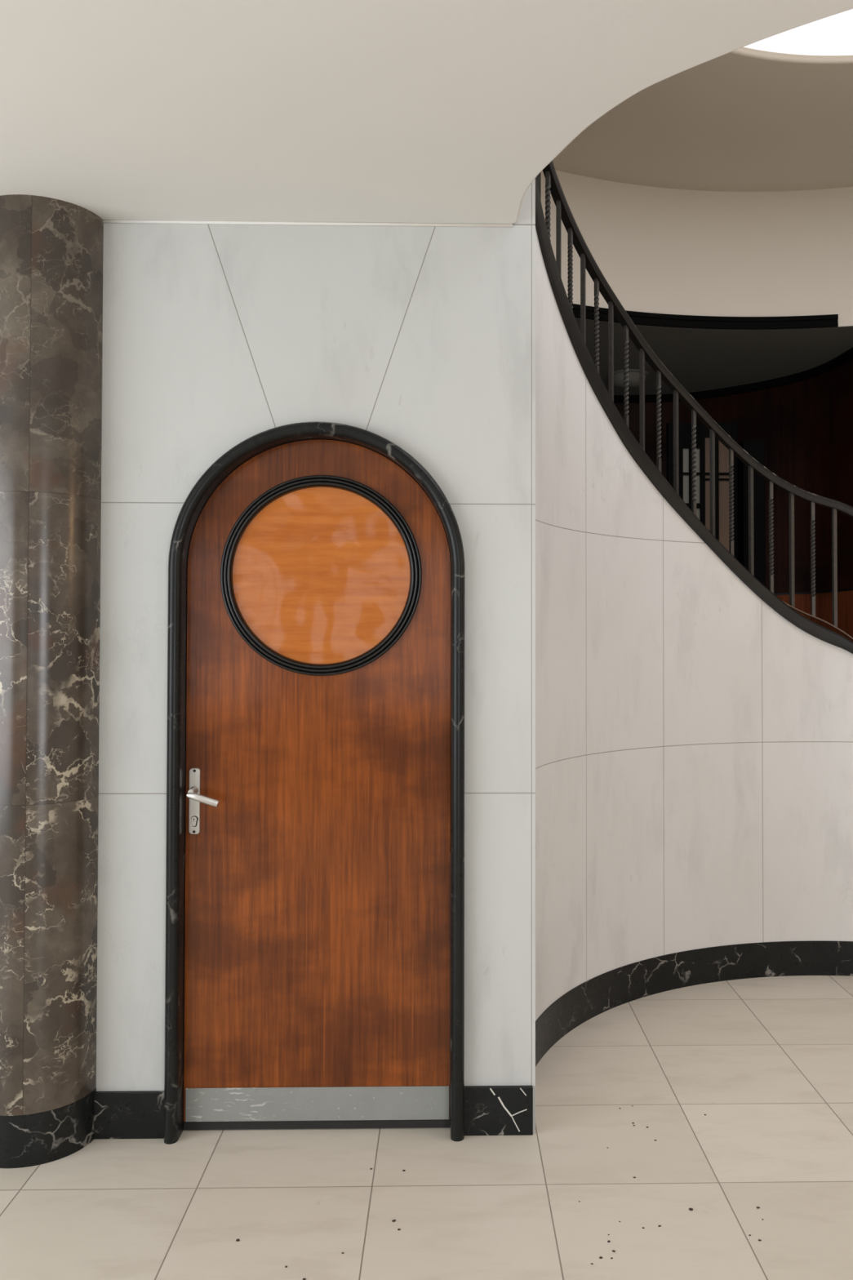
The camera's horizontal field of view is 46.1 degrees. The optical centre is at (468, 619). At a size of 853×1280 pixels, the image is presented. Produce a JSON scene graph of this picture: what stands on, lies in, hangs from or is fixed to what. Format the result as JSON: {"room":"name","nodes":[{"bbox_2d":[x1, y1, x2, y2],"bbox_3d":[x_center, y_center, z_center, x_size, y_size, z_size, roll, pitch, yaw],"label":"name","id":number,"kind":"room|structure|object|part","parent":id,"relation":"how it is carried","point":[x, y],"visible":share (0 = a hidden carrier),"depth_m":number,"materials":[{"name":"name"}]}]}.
{"room":"building lobby","nodes":[
{"label":"building lobby","id":0,"kind":"room"},
{"bbox_2d":[96,177,535,1133],"bbox_3d":[-0.579,-0.062,3.224,1.561,3.250,0.333,0,-1,-1],"label":"wall","id":1,"kind":"structure","parent":0,"point":[421,340],"depth_m":3.07,"materials":[{"name":"white stone"}]},
{"bbox_2d":[93,1090,164,1139],"bbox_3d":[-1.036,1.490,3.020,0.262,0.137,0.034,0,-1,-1],"label":"baseboard","id":2,"kind":"structure","parent":1,"relation":"attached to","point":[126,1114],"depth_m":3.00,"materials":[{"name":"black stone"}]},
{"bbox_2d":[102,219,512,227],"bbox_3d":[-0.494,-1.220,3.079,1.260,0.009,0.006,0,-1,-1],"label":"trim","id":3,"kind":"structure","parent":1,"relation":"attached to","point":[104,221],"depth_m":3.08,"materials":[{"name":"paint"}]},
{"bbox_2d":[164,421,465,1144],"bbox_3d":[-0.461,0.478,3.055,0.898,2.163,0.108,0,-1,-1],"label":"door surround","id":4,"kind":"object","parent":1,"relation":"attached to","point":[198,496],"visible":1,"depth_m":3.02,"materials":[{"name":"black stone"}]},
{"bbox_2d":[183,439,450,1129],"bbox_3d":[-0.462,0.498,3.069,0.812,2.116,0.111,0,-1,-1],"label":"door","id":5,"kind":"structure","parent":4,"relation":"attached to","point":[317,816],"depth_m":3.08,"materials":[{"name":"brown wood"}]},
{"bbox_3d":[-0.840,0.556,3.067,0.033,0.202,0.006,0,-1,-1],"label":"handle plate","id":6,"kind":"part","parent":5,"relation":"part of","materials":[{"name":"metal"}]},
{"bbox_3d":[-0.803,0.537,3.035,0.098,0.058,0.059,0,-1,-1],"label":"lever","id":7,"kind":"part","parent":5,"relation":"part of","materials":[{"name":"metal"}]},
{"bbox_3d":[-0.461,1.480,3.058,0.804,0.101,0.004,0,-1,-1],"label":"kick plate","id":8,"kind":"part","parent":5,"relation":"part of","materials":[{"name":"grey metal"}]},
{"bbox_3d":[-0.454,-0.137,3.090,0.549,0.549,0.005,0,-1,-1],"label":"porthole panel","id":9,"kind":"part","parent":5,"relation":"part of","materials":[{"name":"brown wood"}]},
{"bbox_2d":[464,1085,533,1135],"bbox_3d":[0.088,1.489,3.043,0.214,0.144,0.035,0,-1,-1],"label":"baseboard","id":10,"kind":"structure","parent":1,"relation":"attached to","point":[489,1110],"depth_m":3.03,"materials":[{"name":"black stone"}]},
{"bbox_2d":[0,911,852,1279],"bbox_3d":[0.254,1.601,2.025,8.600,0.120,10.700,0,-1,-1],"label":"floor","id":11,"kind":"structure","parent":0,"point":[767,1061],"depth_m":2.77,"materials":[{"name":"tile"}]},
{"bbox_2d":[0,194,103,1168],"bbox_3d":[-1.306,0.166,3.047,0.370,2.785,0.370,0,-1,-1],"label":"column","id":12,"kind":"structure","parent":11,"relation":"on","point":[51,249],"depth_m":2.89,"materials":[{"name":"brown stone"}]},
{"bbox_2d":[235,1105,763,1279],"bbox_3d":[0.090,1.554,2.781,1.353,0.002,0.859,0,-1,-1],"label":"grit","id":13,"kind":"object","parent":11,"relation":"on","point":[757,1207],"visible":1,"depth_m":2.55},
{"bbox_2d":[666,422,738,560],"bbox_3d":[1.461,0.196,6.253,0.450,2.860,0.045,0,-1,-1],"label":"screen","id":14,"kind":"object","parent":11,"relation":"on","point":[722,452],"visible":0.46,"depth_m":6.26,"materials":[{"name":"black paint"}]},
{"bbox_3d":[1.361,-0.774,6.269,0.049,0.800,0.008,0,-1,-1],"label":"pane","id":15,"kind":"part","parent":14,"relation":"part of","materials":[{"name":"white glass"}]},
{"bbox_3d":[1.431,-0.774,6.271,0.048,0.800,0.008,0,-1,-1],"label":"pane","id":16,"kind":"part","parent":14,"relation":"part of","materials":[{"name":"white glass"}]},
{"bbox_3d":[1.499,-0.774,6.272,0.047,0.800,0.008,0,-1,-1],"label":"pane","id":17,"kind":"part","parent":14,"relation":"part of","materials":[{"name":"beige glass"}]},
{"bbox_3d":[1.607,-0.774,6.274,0.091,0.800,0.008,0,-1,-1],"label":"pane","id":18,"kind":"part","parent":14,"relation":"part of","materials":[{"name":"beige glass"}]},
{"bbox_2d":[737,440,765,586],"bbox_3d":[1.764,0.256,6.225,0.135,2.740,0.140,0,-1,-1],"label":"post","id":19,"kind":"object","parent":11,"relation":"on","point":[755,448],"visible":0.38,"depth_m":6.17,"materials":[{"name":"black paint"}]},
{"bbox_2d":[0,0,852,223],"bbox_3d":[0.304,-1.519,-0.063,8.600,0.465,6.401,0,-1,-1],"label":"ceiling","id":20,"kind":"structure","parent":0,"point":[363,111],"depth_m":2.35,"materials":[{"name":"paint"}]},
{"bbox_2d":[435,358,852,595],"bbox_3d":[1.579,-0.030,5.969,7.987,3.300,2.025,-1,-1,30],"label":"wall","id":21,"kind":"structure","parent":0,"point":[806,427],"depth_m":6.53,"materials":[{"name":"brown wood"}]},
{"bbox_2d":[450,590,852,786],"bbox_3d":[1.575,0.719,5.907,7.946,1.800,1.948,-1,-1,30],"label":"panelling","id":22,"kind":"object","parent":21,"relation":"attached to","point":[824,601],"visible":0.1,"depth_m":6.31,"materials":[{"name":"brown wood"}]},
{"bbox_2d":[450,587,852,597],"bbox_3d":[1.575,-0.187,5.924,7.946,0.012,1.950,-1,-1,30],"label":"trim","id":23,"kind":"structure","parent":21,"relation":"attached to","point":[845,589],"depth_m":6.40,"materials":[{"name":"black paint"}]},
{"bbox_2d":[535,228,852,1021],"bbox_3d":[1.082,-0.072,4.097,2.570,3.308,0.771,1,-1,-26],"label":"wall","id":24,"kind":"structure","parent":0,"point":[694,743],"depth_m":4.26,"materials":[{"name":"white stone"}]},
{"bbox_2d":[535,940,852,1066],"bbox_3d":[1.121,1.506,4.069,2.397,0.153,0.662,1,-1,-24],"label":"baseboard","id":25,"kind":"structure","parent":24,"relation":"attached to","point":[612,988],"depth_m":4.33,"materials":[{"name":"black stone"}]},
{"bbox_2d":[535,177,852,653],"bbox_3d":[0.843,-0.500,4.485,3.930,2.638,1.680,1,-1,-26],"label":"staircase","id":26,"kind":"structure","parent":24,"relation":"attached to","point":[632,445],"depth_m":4.23,"materials":[{"name":"stone"}]},
{"bbox_2d":[536,160,852,639],"bbox_3d":[1.084,-0.745,4.087,2.508,2.944,0.737,1,-1,-27],"label":"stair railing","id":27,"kind":"object","parent":26,"relation":"on","point":[553,185],"visible":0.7,"depth_m":4.38,"materials":[{"name":"metal"}]},
{"bbox_3d":[1.091,-0.555,4.087,2.488,2.564,0.716,1,-1,-26],"label":"rail","id":28,"kind":"part","parent":27,"relation":"part of","materials":[{"name":"black metal"}]},
{"bbox_2d":[541,169,852,326],"bbox_3d":[1.577,-2.076,3.138,5.240,0.780,5.240,0,-1,-1],"label":"wall","id":29,"kind":"structure","parent":0,"point":[665,251],"depth_m":5.61,"materials":[{"name":"beige paint"}]},
{"bbox_2d":[572,303,838,329],"bbox_3d":[0.205,-1.692,4.501,1.120,0.068,4.153,-1,-2,45],"label":"trim","id":30,"kind":"structure","parent":29,"relation":"attached to","point":[643,318],"depth_m":5.59,"materials":[{"name":"black paint"}]},
{"bbox_2d":[613,346,852,403],"bbox_3d":[1.573,-1.601,5.944,7.946,0.051,1.968,-1,-1,30],"label":"trim","id":31,"kind":"structure","parent":29,"relation":"attached to","point":[847,355],"depth_m":6.77,"materials":[{"name":"black paint"}]},
{"bbox_2d":[552,47,852,191],"bbox_3d":[1.577,-2.511,3.147,5.200,0.090,5.200,0,-1,-1],"label":"ceiling","id":32,"kind":"structure","parent":0,"point":[743,119],"depth_m":4.99,"materials":[{"name":"beige paint"}]},
{"bbox_2d":[742,8,852,55],"bbox_3d":[1.577,-2.499,3.147,2.490,0.005,2.490,0,-1,-1],"label":"skylight","id":33,"kind":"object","parent":32,"relation":"attached to","point":[832,35],"depth_m":4.27,"materials":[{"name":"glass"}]},
{"bbox_2d":[575,317,852,395],"bbox_3d":[1.070,-1.634,5.680,10.400,0.004,5.200,0,-1,-11],"label":"ceiling","id":34,"kind":"structure","parent":0,"point":[700,359],"depth_m":6.07,"materials":[{"name":"grey paint"}]},
{"bbox_2d":[613,368,648,388],"bbox_3d":[1.052,-1.575,6.577,0.260,0.088,0.260,0,-1,-1],"label":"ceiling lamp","id":35,"kind":"object","parent":34,"relation":"attached to","point":[633,374],"visible":0.59,"depth_m":6.50,"materials":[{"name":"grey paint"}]}
]}

